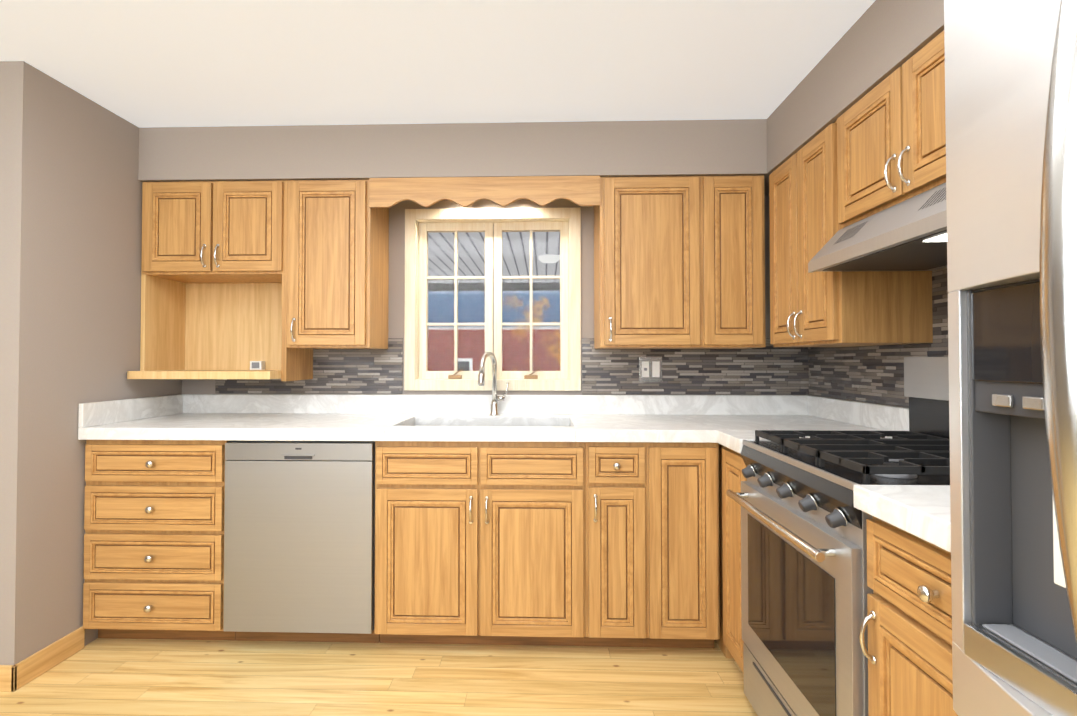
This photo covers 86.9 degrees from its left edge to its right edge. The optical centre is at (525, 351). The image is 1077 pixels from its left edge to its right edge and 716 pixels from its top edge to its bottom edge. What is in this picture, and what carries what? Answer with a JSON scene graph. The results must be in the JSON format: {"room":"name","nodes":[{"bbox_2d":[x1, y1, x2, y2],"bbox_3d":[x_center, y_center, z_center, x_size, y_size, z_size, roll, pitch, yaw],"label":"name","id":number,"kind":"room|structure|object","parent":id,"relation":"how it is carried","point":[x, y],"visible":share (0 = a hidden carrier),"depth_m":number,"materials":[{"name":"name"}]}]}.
{"room":"kitchen","nodes":[
{"label":"kitchen","id":0,"kind":"room"},
{"bbox_2d":[0,61,181,664],"bbox_3d":[-3.505,0.086,2.670,3.370,2.280,1.109,0,-1,2],"label":"wall","id":1,"kind":"structure","parent":0,"point":[70,248],"depth_m":2.22,"materials":[{"name":"paint"}]},
{"bbox_2d":[0,626,84,691],"bbox_3d":[-3.437,1.174,2.238,3.233,0.090,0.313,0,-1,2],"label":"baseboard","id":2,"kind":"structure","parent":1,"relation":"attached to","point":[17,676],"depth_m":2.13,"materials":[{"name":"brown wood"}]},
{"bbox_2d":[0,638,757,715],"bbox_3d":[-1.899,1.206,-0.254,6.770,0.060,6.850,0,-1,2],"label":"floor","id":3,"kind":"structure","parent":0,"point":[127,677],"depth_m":2.10,"materials":[{"name":"brown wood"}]},
{"bbox_2d":[83,440,235,640],"bbox_3d":[-1.518,0.797,2.629,0.594,0.857,0.670,0,-1,2],"label":"base cabinet","id":4,"kind":"object","parent":3,"relation":"on","point":[154,514],"visible":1,"depth_m":2.33,"materials":[{"name":"brown wood"}]},
{"bbox_2d":[223,441,379,642],"bbox_3d":[-0.914,0.797,2.596,0.611,0.856,0.603,0,-1,2],"label":"dishwasher","id":5,"kind":"object","parent":3,"relation":"on","point":[299,543],"visible":0.85,"depth_m":2.30,"materials":[{"name":"grey metal"}]},
{"bbox_2d":[374,441,585,645],"bbox_3d":[-0.177,0.797,2.584,0.856,0.857,0.672,0,-1,2],"label":"base cabinet","id":6,"kind":"object","parent":3,"relation":"on","point":[480,543],"visible":1,"depth_m":2.28,"materials":[{"name":"brown wood"}]},
{"bbox_2d":[78,352,840,442],"bbox_3d":[-0.195,0.280,2.592,3.244,0.569,0.676,0,-1,2],"label":"countertop","id":7,"kind":"structure","parent":6,"relation":"on","point":[494,417],"depth_m":2.74,"materials":[{"name":"stone"}]},
{"bbox_2d":[478,352,508,415],"bbox_3d":[-0.157,0.159,2.804,0.145,0.319,0.165,0,-1,2],"label":"faucet","id":8,"kind":"object","parent":7,"relation":"on","point":[494,411],"depth_m":2.84,"materials":[{"name":"silver metal"}]},
{"bbox_2d":[584,442,646,646],"bbox_3d":[0.372,0.796,2.566,0.244,0.857,0.672,0,-1,2],"label":"base cabinet","id":9,"kind":"object","parent":3,"relation":"on","point":[616,546],"visible":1,"depth_m":2.26,"materials":[{"name":"brown wood"}]},
{"bbox_2d":[644,442,719,647],"bbox_3d":[0.639,0.796,2.571,0.288,0.857,0.644,0,-1,2],"label":"base cabinet","id":10,"kind":"object","parent":3,"relation":"on","point":[682,516],"visible":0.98,"depth_m":2.25,"materials":[{"name":"brown wood"}]},
{"bbox_2d":[714,400,908,452],"bbox_3d":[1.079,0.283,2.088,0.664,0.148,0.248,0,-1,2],"label":"countertop","id":11,"kind":"structure","parent":10,"relation":"on","point":[732,422],"depth_m":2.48,"materials":[{"name":"stone"}]},
{"bbox_2d":[715,444,732,657],"bbox_3d":[1.116,0.796,2.568,0.619,0.857,0.619,0,-1,2],"label":"base cabinet","id":12,"kind":"object","parent":3,"relation":"on","point":[723,648],"visible":0.07,"depth_m":2.32,"materials":[{"name":"brown wood"}]},
{"bbox_2d":[722,447,746,672],"bbox_3d":[1.088,0.788,2.095,0.644,0.857,0.281,0,-1,2],"label":"base cabinet","id":13,"kind":"object","parent":3,"relation":"on","point":[733,466],"visible":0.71,"depth_m":2.12,"materials":[{"name":"brown wood"}]},
{"bbox_2d":[726,357,949,715],"bbox_3d":[1.031,0.611,1.595,0.726,1.195,0.716,0,-1,2],"label":"gas range","id":14,"kind":"object","parent":3,"relation":"on","point":[805,589],"visible":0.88,"depth_m":1.53,"materials":[{"name":"silver metal"}]},
{"bbox_2d":[859,516,957,715],"bbox_3d":[1.038,0.769,0.999,0.672,0.857,0.465,0,-1,2],"label":"base cabinet","id":15,"kind":"object","parent":3,"relation":"on","point":[908,620],"visible":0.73,"depth_m":1.10,"materials":[{"name":"brown wood"}]},
{"bbox_2d":[838,428,950,552],"bbox_3d":[1.044,0.264,1.006,0.664,0.148,0.466,0,-1,2],"label":"countertop","id":16,"kind":"structure","parent":15,"relation":"on","point":[922,511],"depth_m":1.11,"materials":[{"name":"stone"}]},
{"bbox_2d":[944,0,1076,715],"bbox_3d":[0.880,0.284,0.394,0.936,1.767,0.755,0,-1,2],"label":"refrigerator","id":17,"kind":"object","parent":3,"relation":"on","point":[1011,121],"visible":1,"depth_m":0.68,"materials":[{"name":"grey metal"}]},
{"bbox_2d":[0,0,875,127],"bbox_3d":[-1.899,-1.133,-0.214,6.770,0.060,6.850,0,-1,2],"label":"ceiling","id":18,"kind":"structure","parent":0,"point":[175,63],"depth_m":2.05,"materials":[{"name":"paint"}]},
{"bbox_2d":[138,119,768,183],"bbox_3d":[-0.360,-0.928,2.792,2.910,0.248,0.335,0,-1,2],"label":"soffit","id":19,"kind":"structure","parent":0,"point":[735,147],"depth_m":2.62,"materials":[{"name":"paint"}]},
{"bbox_2d":[369,176,599,207],"bbox_3d":[-0.191,-0.737,2.626,1.067,0.135,0.020,0,-1,2],"label":"scalloped valance","id":20,"kind":"object","parent":19,"relation":"attached to","point":[542,191],"visible":0.98,"depth_m":2.62,"materials":[{"name":"brown wood"}]},
{"bbox_2d":[182,195,769,394],"bbox_3d":[-0.116,0.092,3.024,3.420,2.280,0.180,0,-1,2],"label":"wall","id":21,"kind":"structure","parent":0,"point":[396,306],"depth_m":2.95,"materials":[{"name":"paint"}]},
{"bbox_2d":[127,180,312,380],"bbox_3d":[-1.462,-0.331,2.774,0.698,0.942,0.422,0,-1,2],"label":"upper cabinet","id":22,"kind":"object","parent":21,"relation":"attached to","point":[214,280],"visible":1,"depth_m":2.67,"materials":[{"name":"brown wood"}]},
{"bbox_2d":[215,338,402,393],"bbox_3d":[-1.131,0.076,2.964,0.985,0.288,0.008,0,-1,2],"label":"backsplash","id":23,"kind":"structure","parent":21,"relation":"attached to","point":[335,371],"depth_m":2.95,"materials":[{"name":"tile"}]},
{"bbox_2d":[287,180,388,348],"bbox_3d":[-0.916,-0.409,2.786,0.393,0.786,0.366,0,-1,2],"label":"upper cabinet","id":24,"kind":"object","parent":21,"relation":"attached to","point":[337,263],"visible":1,"depth_m":2.64,"materials":[{"name":"brown wood"}]},
{"bbox_2d":[404,207,580,390],"bbox_3d":[-0.170,-0.269,2.988,0.910,0.941,0.128,0,-1,2],"label":"window","id":25,"kind":"structure","parent":21,"relation":"in","point":[493,224],"depth_m":2.97,"materials":[{"name":"beige wood"}]},
{"bbox_2d":[594,176,700,348],"bbox_3d":[0.576,-0.409,2.737,0.459,0.786,0.366,0,-1,2],"label":"upper cabinet","id":26,"kind":"object","parent":21,"relation":"attached to","point":[647,262],"visible":1,"depth_m":2.59,"materials":[{"name":"brown wood"}]},
{"bbox_2d":[639,357,661,381],"bbox_3d":[0.637,0.090,2.897,0.117,0.130,0.009,0,-1,2],"label":"electrical outlet plate","id":27,"kind":"object","parent":21,"relation":"attached to","point":[650,369],"visible":1,"depth_m":2.90,"materials":[{"name":"silver metal"}]},
{"bbox_2d":[582,338,806,394],"bbox_3d":[0.848,0.074,2.899,1.115,0.288,0.008,0,-1,2],"label":"backsplash","id":28,"kind":"structure","parent":21,"relation":"attached to","point":[768,370],"depth_m":2.89,"materials":[{"name":"tile"}]},
{"bbox_2d":[689,175,765,348],"bbox_3d":[0.951,-0.409,2.739,0.290,0.786,0.338,0,-1,2],"label":"upper cabinet","id":29,"kind":"object","parent":21,"relation":"attached to","point":[732,211],"visible":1,"depth_m":2.58,"materials":[{"name":"brown wood"}]},
{"bbox_2d":[764,0,943,194],"bbox_3d":[1.207,-0.961,0.883,0.335,0.248,4.050,0,-1,2],"label":"soffit","id":30,"kind":"structure","parent":0,"point":[877,43],"depth_m":1.87,"materials":[{"name":"paint"}]},
{"bbox_2d":[810,395,908,407],"bbox_3d":[1.409,0.034,-0.352,0.150,2.280,6.830,0,-1,2],"label":"wall","id":31,"kind":"structure","parent":0,"point":[862,401],"depth_m":2.39,"materials":[{"name":"paint"}]},
{"bbox_2d":[769,120,932,346],"bbox_3d":[1.236,-0.418,2.264,0.366,0.786,0.591,0,-1,2],"label":"upper cabinet","id":32,"kind":"object","parent":31,"relation":"attached to","point":[841,308],"visible":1,"depth_m":2.07,"materials":[{"name":"brown wood"}]},
{"bbox_2d":[807,268,948,406],"bbox_3d":[1.402,-0.114,1.827,0.008,0.628,2.120,0,-1,2],"label":"backsplash","id":33,"kind":"structure","parent":31,"relation":"attached to","point":[873,374],"depth_m":2.30,"materials":[{"name":"tile"}]},
{"bbox_2d":[837,30,945,228],"bbox_3d":[1.214,-0.627,1.602,0.366,0.390,0.740,0,-1,2],"label":"upper cabinet","id":34,"kind":"object","parent":31,"relation":"attached to","point":[891,140],"visible":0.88,"depth_m":1.63,"materials":[{"name":"brown wood"}]},
{"bbox_2d":[808,182,946,272],"bbox_3d":[1.182,-0.353,1.599,0.426,0.150,0.736,0,-1,2],"label":"range hood","id":35,"kind":"object","parent":34,"relation":"attached to","point":[910,234],"visible":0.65,"depth_m":1.62,"materials":[{"name":"silver metal"}]},
{"label":"outside","id":36,"kind":"structure","parent":0,"visible":0},
{"bbox_2d":[428,291,559,370],"bbox_3d":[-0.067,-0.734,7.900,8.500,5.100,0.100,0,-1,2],"label":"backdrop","id":37,"kind":"structure","parent":36,"point":[513,300],"depth_m":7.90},
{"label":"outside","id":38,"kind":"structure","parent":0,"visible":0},
{"bbox_2d":[428,232,559,290],"bbox_3d":[-0.111,-0.830,5.051,6.400,0.125,3.700,0,-1,2],"label":"porch canopy","id":39,"kind":"object","parent":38,"point":[470,267],"depth_m":5.24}
]}

